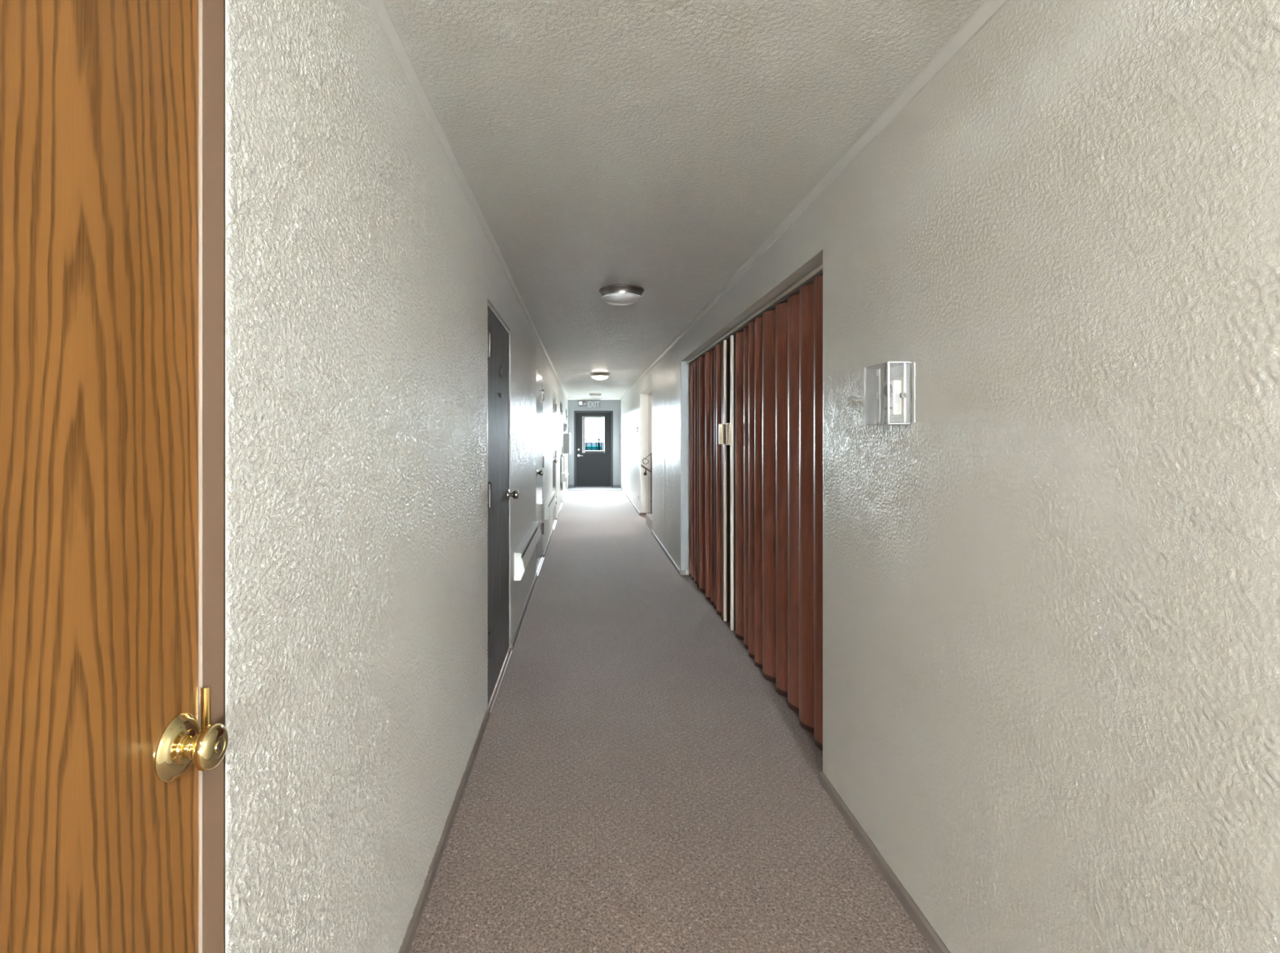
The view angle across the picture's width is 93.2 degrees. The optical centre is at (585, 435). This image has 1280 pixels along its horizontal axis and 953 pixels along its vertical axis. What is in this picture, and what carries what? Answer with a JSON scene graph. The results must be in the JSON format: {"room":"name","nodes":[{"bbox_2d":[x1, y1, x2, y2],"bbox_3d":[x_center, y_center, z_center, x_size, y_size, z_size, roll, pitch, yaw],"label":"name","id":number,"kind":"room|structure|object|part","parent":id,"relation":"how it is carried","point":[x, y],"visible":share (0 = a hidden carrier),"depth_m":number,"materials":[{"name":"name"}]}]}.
{"room":"building corridor","nodes":[
{"label":"building corridor","id":0,"kind":"room"},
{"bbox_2d":[225,0,568,952],"bbox_3d":[-0.547,0.185,3.735,0.147,2.370,24.670,0,0,0],"label":"wall","id":1,"kind":"structure","parent":0,"point":[362,273],"depth_m":1.22,"materials":[{"name":"paint"}]},
{"bbox_2d":[0,0,228,952],"bbox_3d":[-0.516,0.310,0.353,0.117,2.120,0.906,0,0,0],"label":"door","id":2,"kind":"structure","parent":1,"relation":"in","point":[114,735],"depth_m":0.65,"materials":[{"name":"brown wood"}]},
{"bbox_3d":[-0.504,0.389,0.755,0.018,0.078,0.078,0,0,0],"label":"knob","id":3,"kind":"part","parent":2,"relation":"part of","materials":[{"name":"gold metal"}]},
{"bbox_3d":[-0.505,0.374,0.799,0.013,0.083,0.005,0,0,0],"label":"strike plate","id":4,"kind":"part","parent":2,"relation":"part of","materials":[{"name":"gold metal"}]},
{"bbox_3d":[-0.528,0.310,0.353,0.094,2.120,0.906,0,0,0],"label":"frame","id":5,"kind":"part","parent":2,"relation":"part of","materials":[{"name":"brown paint"}]},
{"bbox_2d":[368,0,568,399],"bbox_3d":[-0.472,-0.980,3.735,0.017,0.040,24.670,0,0,0],"label":"trim","id":6,"kind":"structure","parent":1,"relation":"attached to","point":[380,8],"depth_m":1.91,"materials":[{"name":"white paint"}]},
{"bbox_2d":[398,485,568,952],"bbox_3d":[-0.475,1.347,8.438,0.012,0.047,15.264,0,0,0],"label":"baseboard","id":7,"kind":"structure","parent":1,"relation":"attached to","point":[412,926],"depth_m":2.06,"materials":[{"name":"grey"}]},
{"bbox_2d":[487,297,518,715],"bbox_3d":[-0.519,0.346,3.390,0.203,2.047,0.889,0,0,0],"label":"door","id":8,"kind":"structure","parent":1,"relation":"in","point":[499,494],"depth_m":3.31,"materials":[{"name":"grey paint"}]},
{"bbox_3d":[-0.478,0.365,3.742,0.012,0.066,0.066,0,0,0],"label":"knob","id":9,"kind":"part","parent":8,"relation":"part of","materials":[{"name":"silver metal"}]},
{"bbox_2d":[514,520,541,580],"bbox_3d":[-0.444,0.874,4.775,0.074,0.187,1.490,0,0,0],"label":"wall heater","id":10,"kind":"object","parent":1,"relation":"attached to","point":[523,552],"visible":1,"depth_m":4.34,"materials":[{"name":"grey metal"}]},
{"bbox_3d":[-0.424,0.893,4.775,0.034,0.143,1.484,0,0,0],"label":"panel","id":11,"kind":"part","parent":10,"relation":"part of","materials":[{"name":"white metal"}]},
{"bbox_2d":[536,366,544,577],"bbox_3d":[-0.519,0.347,6.285,0.203,2.045,0.910,0,0,0],"label":"door","id":12,"kind":"structure","parent":1,"relation":"in","point":[540,391],"depth_m":6.26,"materials":[{"name":"grey paint"}]},
{"bbox_2d":[544,491,556,519],"bbox_3d":[-0.444,0.874,7.700,0.074,0.187,1.500,0,0,0],"label":"wall heater","id":13,"kind":"object","parent":1,"relation":"attached to","point":[551,500],"visible":1,"depth_m":7.21,"materials":[{"name":"grey metal"}]},
{"bbox_3d":[-0.424,0.893,7.700,0.034,0.143,1.494,0,0,0],"label":"panel","id":14,"kind":"part","parent":13,"relation":"part of","materials":[{"name":"white metal"}]},
{"bbox_2d":[552,390,557,529],"bbox_3d":[-0.519,0.347,9.200,0.203,2.045,1.000,0,0,0],"label":"door","id":15,"kind":"structure","parent":1,"relation":"in","point":[554,404],"depth_m":9.15,"materials":[{"name":"grey paint"}]},
{"bbox_2d":[560,400,563,507],"bbox_3d":[-0.519,0.347,11.700,0.203,2.045,1.100,0,0,0],"label":"door","id":16,"kind":"structure","parent":1,"relation":"in","point":[561,402],"depth_m":11.86,"materials":[{"name":"grey paint"}]},
{"bbox_2d":[563,454,565,471],"bbox_3d":[-0.460,0.593,13.000,0.042,0.355,0.500,0,0,0],"label":"wall panel","id":17,"kind":"object","parent":1,"relation":"attached to","point":[564,455],"visible":0.91,"depth_m":12.75,"materials":[{"name":"white plastic"}]},
{"bbox_2d":[562,469,568,482],"bbox_3d":[-0.444,0.874,13.310,0.074,0.187,1.480,0,0,0],"label":"wall heater","id":18,"kind":"object","parent":1,"relation":"attached to","point":[565,474],"visible":0.94,"depth_m":12.57,"materials":[{"name":"grey metal"}]},
{"bbox_2d":[563,422,568,431],"bbox_3d":[-0.431,-0.182,13.125,0.100,0.204,0.350,0,0,0],"label":"emergency light","id":19,"kind":"object","parent":1,"relation":"attached to","point":[565,425],"visible":0.98,"depth_m":12.95,"materials":[{"name":"grey plastic"}]},
{"bbox_2d":[565,408,567,491],"bbox_3d":[-0.519,0.347,14.810,0.203,2.045,0.920,0,0,0],"label":"door","id":20,"kind":"structure","parent":1,"relation":"in","point":[566,408],"depth_m":14.80,"materials":[{"name":"grey paint"}]},
{"bbox_2d":[563,432,570,453],"bbox_3d":[-0.403,0.165,13.175,0.157,0.460,0.560,0,0,0],"label":"upper cabinet","id":21,"kind":"object","parent":1,"relation":"attached to","point":[566,437],"visible":1,"depth_m":12.90,"materials":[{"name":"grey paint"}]},
{"bbox_3d":[-0.351,0.165,13.175,0.014,0.460,0.560,0,0,0],"label":"cabinet door","id":22,"kind":"part","parent":21,"relation":"part of","materials":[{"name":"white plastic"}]},
{"bbox_2d":[568,400,621,485],"bbox_3d":[0.227,0.185,16.140,1.696,2.370,0.140,0,0,0],"label":"wall","id":23,"kind":"structure","parent":0,"point":[615,406],"depth_m":16.07,"materials":[{"name":"paint"}]},
{"bbox_2d":[578,400,599,408],"bbox_3d":[0.098,-0.840,16.019,0.575,0.210,0.101,0,0,0],"label":"exit sign","id":24,"kind":"object","parent":23,"relation":"attached to","point":[588,403],"visible":1,"depth_m":16.01,"materials":[{"name":"grey plastic"}]},
{"bbox_2d":[578,400,586,406],"bbox_3d":[-0.081,-0.853,16.019,0.218,0.165,0.101,0,0,0],"label":"lamp","id":25,"kind":"object","parent":24,"relation":"attached to","point":[581,403],"depth_m":16.02,"materials":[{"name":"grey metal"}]},
{"bbox_2d":[573,410,613,486],"bbox_3d":[0.205,0.350,16.122,1.040,2.040,0.173,0,0,0],"label":"door","id":26,"kind":"structure","parent":23,"relation":"in","point":[591,468],"depth_m":16.09,"materials":[{"name":"grey paint"}]},
{"bbox_3d":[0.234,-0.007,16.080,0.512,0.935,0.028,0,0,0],"label":"window sill","id":27,"kind":"part","parent":26,"relation":"part of","materials":[{"name":"grey paint"}]},
{"bbox_2d":[568,398,620,399],"bbox_3d":[0.227,-0.980,16.061,1.382,0.040,0.017,0,0,0],"label":"trim","id":28,"kind":"structure","parent":23,"relation":"attached to","point":[568,398],"depth_m":16.05,"materials":[{"name":"white paint"}]},
{"bbox_2d":[568,484,620,486],"bbox_3d":[0.227,1.335,16.064,1.392,0.070,0.012,0,0,0],"label":"baseboard","id":29,"kind":"structure","parent":23,"relation":"attached to","point":[568,485],"depth_m":16.06,"materials":[{"name":"grey"}]},
{"bbox_2d":[648,391,652,512],"bbox_3d":[2.397,0.045,9.450,2.645,6.150,2.140,0,0,0],"label":"wall","id":30,"kind":"structure","parent":0,"point":[650,394],"depth_m":10.40,"materials":[{"name":"paint"}]},
{"bbox_2d":[640,464,652,475],"bbox_3d":[1.741,1.005,10.351,1.588,1.036,0.096,0,0,0],"label":"handrail","id":31,"kind":"object","parent":30,"relation":"attached to","point":[642,465],"visible":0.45,"depth_m":10.30,"materials":[{"name":"brown wood"}]},
{"bbox_2d":[408,488,933,952],"bbox_3d":[0.607,1.400,3.675,3.056,0.060,24.830,0,0,0],"label":"floor","id":32,"kind":"structure","parent":0,"point":[636,783],"depth_m":2.26,"materials":[{"name":"beige carpet"}]},
{"bbox_2d":[567,486,622,490],"bbox_3d":[0.227,1.365,15.560,1.376,0.008,0.980,0,0,0],"label":"door mat","id":33,"kind":"object","parent":32,"relation":"on","point":[570,488],"visible":1,"depth_m":15.53,"materials":[{"name":"grey"}]},
{"bbox_2d":[645,513,652,529],"bbox_3d":[2.253,0.970,8.966,2.633,0.800,0.929,0,0,0],"label":"stair up","id":34,"kind":"structure","parent":32,"relation":"on","point":[648,516],"depth_m":9.04,"materials":[{"name":"beige carpet"}]},
{"bbox_2d":[642,452,652,513],"bbox_3d":[1.554,0.390,9.405,1.342,1.640,0.026,0,0,0],"label":"stair railing","id":35,"kind":"object","parent":34,"relation":"on","point":[651,452],"visible":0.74,"depth_m":9.40,"materials":[{"name":"grey metal"}]},
{"bbox_3d":[1.020,0.740,9.405,0.026,0.940,0.026,0,0,0],"label":"post","id":36,"kind":"part","parent":35,"relation":"part of","materials":[{"name":"grey metal"}]},
{"bbox_2d":[383,0,986,398],"bbox_3d":[0.227,-1.048,3.735,1.696,0.104,24.950,0,0,0],"label":"ceiling","id":37,"kind":"structure","parent":0,"point":[655,146],"depth_m":1.94,"materials":[{"name":"white paint"}]},
{"bbox_2d":[588,392,601,397],"bbox_3d":[0.225,-0.950,14.200,0.310,0.100,0.310,0,0,0],"label":"ceiling light","id":38,"kind":"object","parent":37,"relation":"attached to","point":[591,394],"visible":1,"depth_m":14.10,"materials":[{"name":"silver metal"}]},
{"bbox_2d":[590,395,600,397],"bbox_3d":[0.225,-0.930,14.200,0.260,0.060,0.260,0,0,0],"label":"diffuser","id":39,"kind":"object","parent":38,"relation":"attached to","point":[593,396],"depth_m":14.11,"materials":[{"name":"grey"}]},
{"bbox_2d":[590,372,609,379],"bbox_3d":[0.225,-0.950,9.650,0.310,0.100,0.310,0,0,0],"label":"ceiling light","id":40,"kind":"object","parent":37,"relation":"attached to","point":[597,375],"visible":1,"depth_m":9.54,"materials":[{"name":"silver metal"}]},
{"bbox_2d":[591,375,608,379],"bbox_3d":[0.225,-0.930,9.650,0.260,0.060,0.260,0,0,0],"label":"diffuser","id":41,"kind":"object","parent":40,"relation":"attached to","point":[597,377],"depth_m":9.57,"materials":[{"name":"white"}]},
{"bbox_2d":[599,284,644,305],"bbox_3d":[0.245,-0.950,4.130,0.310,0.100,0.310,0,0,0],"label":"ceiling light","id":42,"kind":"object","parent":37,"relation":"attached to","point":[619,294],"visible":1,"depth_m":4.03,"materials":[{"name":"silver metal"}]},
{"bbox_2d":[602,293,640,305],"bbox_3d":[0.245,-0.930,4.130,0.260,0.060,0.260,0,0,0],"label":"diffuser","id":43,"kind":"object","parent":42,"relation":"attached to","point":[617,299],"depth_m":4.06,"materials":[{"name":"grey glass"}]},
{"bbox_2d":[621,0,1279,952],"bbox_3d":[1.001,0.185,3.735,0.148,2.370,24.670,0,0,0],"label":"wall","id":44,"kind":"structure","parent":0,"point":[1051,591],"depth_m":1.20,"materials":[{"name":"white off-white paint"}]},
{"bbox_2d":[633,423,638,433],"bbox_3d":[0.900,-0.123,10.871,0.070,0.183,0.186,0,0,0],"label":"guard","id":45,"kind":"object","parent":44,"relation":"attached to","point":[633,424],"visible":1,"depth_m":10.80,"materials":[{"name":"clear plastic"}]},
{"bbox_2d":[680,360,689,569],"bbox_3d":[1.005,0.294,5.945,0.140,2.058,0.010,0,0,0],"label":"trim","id":46,"kind":"structure","parent":44,"relation":"attached to","point":[684,366],"depth_m":5.94,"materials":[{"name":"grey paint"}]},
{"bbox_2d":[687,263,822,364],"bbox_3d":[1.039,-0.720,4.165,0.082,0.030,3.570,0,0,0],"label":"door track","id":47,"kind":"object","parent":44,"relation":"attached to","point":[794,289],"visible":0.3,"depth_m":3.29,"materials":[{"name":"grey paint"}]},
{"bbox_2d":[688,339,730,622],"bbox_3d":[1.027,0.333,5.156,0.124,2.063,1.586,0,0,0],"label":"door","id":48,"kind":"structure","parent":47,"relation":"hanging from","point":[709,375],"depth_m":4.99,"materials":[{"name":"brown wood"}]},
{"bbox_3d":[1.016,0.326,4.400,0.021,2.048,0.020,0,0,0],"label":"lead post","id":49,"kind":"part","parent":48,"relation":"part of","materials":[{"name":"beige metal"}]},
{"bbox_2d":[725,274,822,751],"bbox_3d":[1.036,0.333,3.318,0.107,2.063,1.864,0,0,0],"label":"door","id":50,"kind":"structure","parent":47,"relation":"hanging from","point":[774,433],"depth_m":3.17,"materials":[{"name":"brown wood"}]},
{"bbox_3d":[1.016,0.326,4.190,0.021,2.048,0.020,0,0,0],"label":"lead post","id":51,"kind":"part","parent":50,"relation":"part of","materials":[{"name":"beige metal"}]},
{"bbox_2d":[620,485,950,952],"bbox_3d":[1.079,1.347,3.735,0.312,0.047,24.670,0,0,0],"label":"baseboard","id":52,"kind":"structure","parent":44,"relation":"attached to","point":[926,930],"depth_m":1.89,"materials":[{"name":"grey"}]},
{"bbox_2d":[620,0,1008,399],"bbox_3d":[0.926,-0.980,3.735,0.017,0.040,24.670,0,0,0],"label":"trim","id":53,"kind":"structure","parent":44,"relation":"attached to","point":[988,9],"depth_m":1.90,"materials":[{"name":"white paint"}]},
{"bbox_2d":[863,361,915,424],"bbox_3d":[0.900,-0.123,1.803,0.070,0.183,0.186,0,0,0],"label":"guard","id":54,"kind":"object","parent":44,"relation":"attached to","point":[903,394],"visible":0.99,"depth_m":1.73,"materials":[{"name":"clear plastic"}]},
{"bbox_2d":[883,376,903,417],"bbox_3d":[0.915,-0.115,1.803,0.040,0.122,0.076,0,0,0],"label":"thermostat","id":55,"kind":"object","parent":44,"relation":"attached to","point":[896,384],"visible":0.72,"depth_m":1.77,"materials":[{"name":"beige plastic"}]},
{"bbox_3d":[0.932,-0.115,1.803,0.005,0.122,0.076,0,0,0],"label":"plate","id":56,"kind":"part","parent":55,"relation":"part of","materials":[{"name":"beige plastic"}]},
{"bbox_3d":[0.500,1.480,17.206,6.000,0.180,1.989,0,0,0],"label":"floor","id":57,"kind":"structure","parent":0,"visible":0},
{"bbox_2d":[585,438,604,450],"bbox_3d":[0.500,0.730,17.755,5.800,1.320,0.070,0,0,0],"label":"balcony railing","id":58,"kind":"object","parent":57,"relation":"on","point":[597,439],"visible":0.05,"depth_m":17.73,"materials":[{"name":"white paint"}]},
{"bbox_3d":[0.500,0.110,17.755,5.800,0.050,0.050,0,0,0],"label":"rail","id":59,"kind":"part","parent":58,"relation":"part of","materials":[{"name":"white metal"}]},
{"bbox_3d":[0.385,0.730,17.755,0.056,1.320,0.070,0,0,0],"label":"post","id":60,"kind":"part","parent":58,"relation":"part of","materials":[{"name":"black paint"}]},
{"label":"outside","id":61,"kind":"structure","parent":0,"visible":0},
{"bbox_2d":[585,441,604,450],"bbox_3d":[0.000,2.620,119.150,160.000,0.700,201.700,0,0,0],"label":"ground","id":62,"kind":"structure","parent":61,"point":[588,443],"depth_m":171.94,"materials":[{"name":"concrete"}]},
{"bbox_2d":[585,445,602,450],"bbox_3d":[0.580,1.520,45.013,1.760,1.500,4.254,0,0,0],"label":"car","id":63,"kind":"object","parent":62,"relation":"on","point":[588,447],"visible":0.1,"depth_m":44.39,"materials":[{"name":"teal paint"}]}
]}

